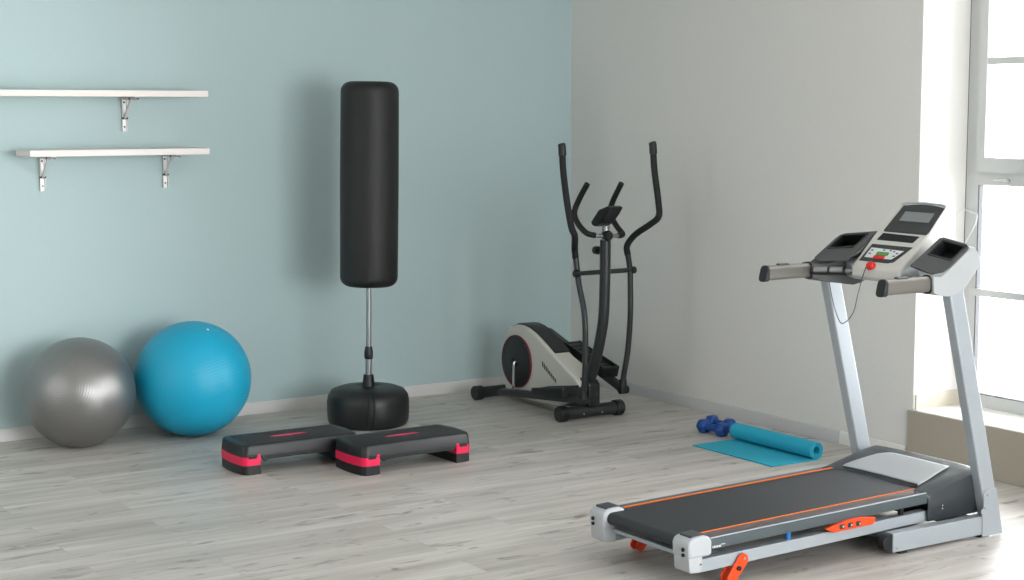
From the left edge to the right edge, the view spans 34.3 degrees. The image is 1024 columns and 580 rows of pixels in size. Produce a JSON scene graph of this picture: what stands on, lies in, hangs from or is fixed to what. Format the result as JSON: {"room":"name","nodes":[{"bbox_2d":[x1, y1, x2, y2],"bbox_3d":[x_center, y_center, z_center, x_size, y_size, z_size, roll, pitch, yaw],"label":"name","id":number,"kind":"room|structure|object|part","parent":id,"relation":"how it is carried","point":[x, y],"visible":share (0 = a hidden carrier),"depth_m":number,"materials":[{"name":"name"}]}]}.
{"room":"home gym","nodes":[
{"label":"home gym","id":0,"kind":"room"},
{"bbox_2d":[0,0,571,428],"bbox_3d":[-2.701,-0.835,8.919,8.280,3.300,0.150,-4,8,-33],"label":"wall","id":1,"kind":"structure","parent":0,"point":[243,237],"depth_m":9.73,"materials":[{"name":"teal paint"}]},
{"bbox_2d":[0,90,207,130],"bbox_3d":[-2.346,-0.960,8.895,1.423,0.224,0.254,-4,8,-33],"label":"wall shelf","id":2,"kind":"object","parent":1,"relation":"attached to","point":[125,95],"visible":1,"depth_m":8.90,"materials":[{"name":"laminate"}]},
{"bbox_3d":[-2.089,-1.050,9.076,0.024,0.015,0.211,-4,8,-33],"label":"bracket arm","id":3,"kind":"part","parent":2,"relation":"part of","materials":[{"name":"metal"}]},
{"bbox_2d":[16,147,209,190],"bbox_3d":[-2.168,-0.658,9.045,1.002,0.224,0.254,-4,8,-33],"label":"wall shelf","id":4,"kind":"object","parent":1,"relation":"attached to","point":[48,154],"visible":1,"depth_m":8.95,"materials":[{"name":"laminate"}]},
{"bbox_3d":[-2.481,-0.707,8.856,0.024,0.015,0.211,-4,8,-33],"label":"bracket arm","id":5,"kind":"part","parent":4,"relation":"part of","materials":[{"name":"metal"}]},
{"bbox_3d":[-1.897,-0.749,9.236,0.024,0.015,0.211,-4,8,-33],"label":"bracket arm","id":6,"kind":"part","parent":4,"relation":"part of","materials":[{"name":"metal"}]},
{"bbox_2d":[0,376,504,441],"bbox_3d":[-2.739,0.784,8.973,7.480,0.070,0.016,-4,8,-33],"label":"baseboard","id":7,"kind":"structure","parent":1,"relation":"attached to","point":[138,420],"depth_m":9.89,"materials":[{"name":"white wood"}]},
{"bbox_2d":[0,387,1023,579],"bbox_3d":[0.086,1.314,4.950,8.370,0.100,10.300,-4,8,-33],"label":"floor","id":8,"kind":"structure","parent":0,"point":[153,502],"depth_m":7.49,"materials":[{"name":"laminate"}]},
{"bbox_2d":[22,337,135,447],"bbox_3d":[-2.302,0.543,8.823,0.586,0.582,0.586,-4,8,-33],"label":"exercise ball","id":9,"kind":"object","parent":8,"relation":"on","point":[78,392],"visible":1,"depth_m":8.62,"materials":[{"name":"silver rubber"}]},
{"bbox_2d":[134,321,250,435],"bbox_3d":[-1.756,0.486,9.127,0.634,0.630,0.634,-4,8,-33],"label":"exercise ball","id":10,"kind":"object","parent":8,"relation":"on","point":[192,378],"visible":1,"depth_m":8.90,"materials":[{"name":"blue rubber"}]},
{"bbox_2d":[221,424,355,475],"bbox_3d":[-1.127,0.805,8.413,0.660,0.151,0.308,-4,7,-32],"label":"step","id":11,"kind":"structure","parent":8,"relation":"on","point":[242,454],"depth_m":8.28,"materials":[{"name":"black plastic"}]},
{"bbox_2d":[327,81,408,430],"bbox_3d":[-0.821,-0.201,9.360,0.468,1.943,0.468,-4,8,-33],"label":"bag","id":12,"kind":"object","parent":8,"relation":"on","point":[369,110],"visible":1,"depth_m":9.22,"materials":[{"name":"black leather"}]},
{"bbox_2d":[362,374,374,386],"bbox_3d":[-0.818,0.518,9.441,0.074,0.077,0.074,-4,8,-33],"label":"pole collar","id":13,"kind":"object","parent":12,"relation":"attached to","point":[368,379],"depth_m":9.41,"materials":[{"name":"black plastic"}]},
{"bbox_2d":[335,424,468,475],"bbox_3d":[-0.553,0.806,8.410,0.660,0.151,0.308,-4,8,-35],"label":"step","id":14,"kind":"structure","parent":8,"relation":"on","point":[359,454],"depth_m":8.29,"materials":[{"name":"black plastic"}]},
{"bbox_2d":[471,141,662,421],"bbox_3d":[0.285,-0.080,9.804,0.575,1.607,1.232,-4,8,-33],"label":"elliptical trainer","id":15,"kind":"object","parent":8,"relation":"on","point":[539,364],"visible":1,"depth_m":9.58,"materials":[{"name":"grey metal"}]},
{"bbox_3d":[0.171,0.621,9.736,0.040,0.115,0.882,-4,8,-33],"label":"pedal arm","id":16,"kind":"part","parent":15,"relation":"part of","materials":[{"name":"grey metal"}]},
{"bbox_2d":[542,361,555,382],"bbox_3d":[0.220,0.487,9.838,0.002,0.113,0.149,-4,8,-33],"label":"vent","id":17,"kind":"object","parent":15,"relation":"attached to","point":[548,367],"depth_m":9.84,"materials":[{"name":"black plastic"}]},
{"bbox_3d":[0.389,0.209,9.340,0.047,0.791,0.126,-4,8,-33],"label":"swing arm","id":18,"kind":"part","parent":15,"relation":"part of","materials":[{"name":"grey metal"}]},
{"bbox_3d":[0.436,0.419,9.958,0.040,0.298,0.820,-4,8,-33],"label":"pedal arm","id":19,"kind":"part","parent":15,"relation":"part of","materials":[{"name":"grey metal"}]},
{"bbox_3d":[0.497,-0.225,9.461,0.048,0.048,0.080,-4,8,-33],"label":"adjusting knob","id":20,"kind":"part","parent":15,"relation":"part of","materials":[{"name":"black plastic"}]},
{"bbox_3d":[0.531,-0.299,9.402,0.044,0.131,0.046,-4,8,-33],"label":"post","id":21,"kind":"part","parent":15,"relation":"part of","materials":[{"name":"metal"}]},
{"bbox_3d":[0.666,0.181,9.584,0.045,0.786,0.090,-4,8,-33],"label":"swing arm","id":22,"kind":"part","parent":15,"relation":"part of","materials":[{"name":"grey metal"}]},
{"bbox_2d":[696,419,728,436],"bbox_3d":[1.109,0.761,9.161,0.083,0.074,0.208,-5,8,-37],"label":"dumbbell","id":23,"kind":"object","parent":8,"relation":"on","point":[721,429],"visible":1,"depth_m":9.14,"materials":[{"name":"blue plastic"}]},
{"bbox_3d":[1.109,0.761,9.161,0.041,0.041,0.100,-5,8,-37],"label":"handle","id":24,"kind":"part","parent":23,"relation":"part of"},
{"bbox_2d":[706,415,735,432],"bbox_3d":[1.169,0.749,9.277,0.083,0.074,0.208,-5,8,-36],"label":"dumbbell","id":25,"kind":"object","parent":8,"relation":"on","point":[713,419],"visible":0.56,"depth_m":9.27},
{"bbox_2d":[692,423,822,466],"bbox_3d":[1.281,0.804,8.679,0.347,0.094,0.628,-4,8,-33],"label":"yoga mat","id":26,"kind":"object","parent":8,"relation":"on","point":[750,443],"visible":1,"depth_m":8.66,"materials":[{"name":"teal rubber"}]},
{"bbox_2d":[590,202,1001,579],"bbox_3d":[1.168,0.357,6.815,1.681,1.393,0.774,-4,8,-33],"label":"treadmill","id":27,"kind":"object","parent":8,"relation":"on","point":[916,250],"visible":1,"depth_m":6.85,"materials":[{"name":"silver metal"}]},
{"bbox_3d":[0.381,0.866,6.645,0.062,0.012,0.070,-4,8,-33],"label":"inset panel","id":28,"kind":"part","parent":27,"relation":"part of","materials":[{"name":"grey plastic"}]},
{"bbox_3d":[0.896,0.936,6.998,1.240,0.075,0.042,-4,8,-33],"label":"frame rail","id":29,"kind":"part","parent":27,"relation":"part of","materials":[{"name":"silver metal"}]},
{"bbox_3d":[0.672,0.914,6.203,0.062,0.012,0.070,-4,8,-33],"label":"inset panel","id":30,"kind":"part","parent":27,"relation":"part of","materials":[{"name":"grey plastic"}]},
{"bbox_3d":[0.911,0.849,6.998,1.165,0.071,0.069,-4,8,-33],"label":"rail","id":31,"kind":"part","parent":27,"relation":"part of","materials":[{"name":"plastic"}]},
{"bbox_2d":[785,532,790,539],"bbox_3d":[1.076,0.957,6.466,0.024,0.042,0.024,-4,8,-33],"label":"shock absorber","id":32,"kind":"object","parent":27,"relation":"on","point":[788,534],"depth_m":6.46,"materials":[{"name":"blue plastic"}]},
{"bbox_3d":[1.193,0.985,6.547,1.240,0.075,0.042,-4,8,-33],"label":"frame rail","id":33,"kind":"part","parent":27,"relation":"part of","materials":[{"name":"silver metal"}]},
{"bbox_3d":[1.207,0.899,6.548,1.165,0.071,0.069,-4,8,-33],"label":"rail","id":34,"kind":"part","parent":27,"relation":"part of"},
{"bbox_3d":[1.347,-0.087,7.213,0.063,0.034,0.031,4,7,31],"label":"pulse plate","id":35,"kind":"part","parent":27,"relation":"part of","materials":[{"name":"metal"}]},
{"bbox_3d":[1.408,-0.086,7.176,0.059,0.034,0.031,4,7,31],"label":"pulse plate","id":36,"kind":"part","parent":27,"relation":"part of","materials":[{"name":"metal"}]},
{"bbox_3d":[1.454,-0.142,7.269,0.276,0.215,0.230,-4,8,-33],"label":"console arm","id":37,"kind":"part","parent":27,"relation":"part of","materials":[{"name":"grey plastic"}]},
{"bbox_3d":[1.446,0.019,7.164,0.013,0.263,0.271,-3,7,-25],"label":"key cord","id":38,"kind":"part","parent":27,"relation":"part of","materials":[{"name":"black plastic"}]},
{"bbox_3d":[1.585,-0.153,7.036,0.075,0.069,0.236,-4,8,-33],"label":"key panel","id":39,"kind":"part","parent":27,"relation":"part of","materials":[{"name":"white plastic"}]},
{"bbox_3d":[1.680,0.823,7.175,0.418,0.193,0.620,-4,8,-33],"label":"motor","id":40,"kind":"part","parent":27,"relation":"part of","materials":[{"name":"grey plastic"}]},
{"bbox_3d":[1.727,-0.304,7.090,0.130,0.119,0.253,-4,8,-33],"label":"display panel","id":41,"kind":"part","parent":27,"relation":"part of","materials":[{"name":"black plastic"}]},
{"bbox_3d":[1.775,-0.367,7.132,0.025,0.024,0.253,-4,8,-33],"label":"display frame","id":42,"kind":"part","parent":27,"relation":"part of","materials":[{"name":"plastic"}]},
{"bbox_3d":[1.760,-0.091,6.802,0.276,0.215,0.177,-4,8,-33],"label":"console arm","id":43,"kind":"part","parent":27,"relation":"part of","materials":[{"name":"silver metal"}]},
{"bbox_2d":[955,210,977,243],"bbox_3d":[2.309,-0.297,8.488,0.136,0.228,0.055,1,6,8],"label":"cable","id":44,"kind":"object","parent":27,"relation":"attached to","point":[960,210],"visible":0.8,"depth_m":8.48,"materials":[{"name":"white plastic"}]},
{"bbox_2d":[570,0,923,450],"bbox_3d":[3.321,-0.608,6.865,0.540,3.300,9.900,-4,8,-33],"label":"wall","id":45,"kind":"structure","parent":0,"point":[781,130],"depth_m":9.42,"materials":[{"name":"white paint"}]},
{"bbox_2d":[596,375,906,450],"bbox_3d":[1.205,0.698,9.756,0.016,0.070,2.982,-4,8,-33],"label":"baseboard","id":46,"kind":"structure","parent":45,"relation":"attached to","point":[772,421],"depth_m":9.52,"materials":[{"name":"white wood"}]},
{"bbox_2d":[915,389,959,409],"bbox_3d":[2.199,0.563,8.548,0.330,0.075,0.012,-4,8,-33],"label":"trim","id":47,"kind":"structure","parent":45,"relation":"attached to","point":[949,397],"depth_m":8.53,"materials":[{"name":"white wood"}]},
{"bbox_2d":[913,0,991,408],"bbox_3d":[2.274,-0.741,8.463,0.539,2.686,0.005,-4,8,-33],"label":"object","id":48,"kind":"structure","parent":45,"relation":"attached to","point":[946,23],"depth_m":8.42,"materials":[{"name":"paint"}]},
{"bbox_2d":[907,410,1023,486],"bbox_3d":[2.491,0.819,7.792,0.014,0.260,1.689,-4,8,-33],"label":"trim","id":49,"kind":"structure","parent":45,"relation":"attached to","point":[936,436],"depth_m":8.20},
{"bbox_2d":[913,404,1023,432],"bbox_3d":[2.651,0.688,7.897,0.396,0.030,1.613,-4,8,-33],"label":"window sill","id":50,"kind":"structure","parent":45,"relation":"attached to","point":[993,418],"depth_m":8.27,"materials":[{"name":"paint"}]},
{"bbox_2d":[963,0,1023,414],"bbox_3d":[2.790,-0.672,7.841,0.100,2.686,1.617,-4,8,-33],"label":"window","id":51,"kind":"structure","parent":45,"relation":"in","point":[983,169],"depth_m":8.41,"materials":[{"name":"plastic"}]},
{"bbox_3d":[2.576,-1.272,8.095,0.070,1.410,0.680,-4,8,-33],"label":"sash","id":52,"kind":"part","parent":51,"relation":"part of","materials":[{"name":"plastic"}]}
]}

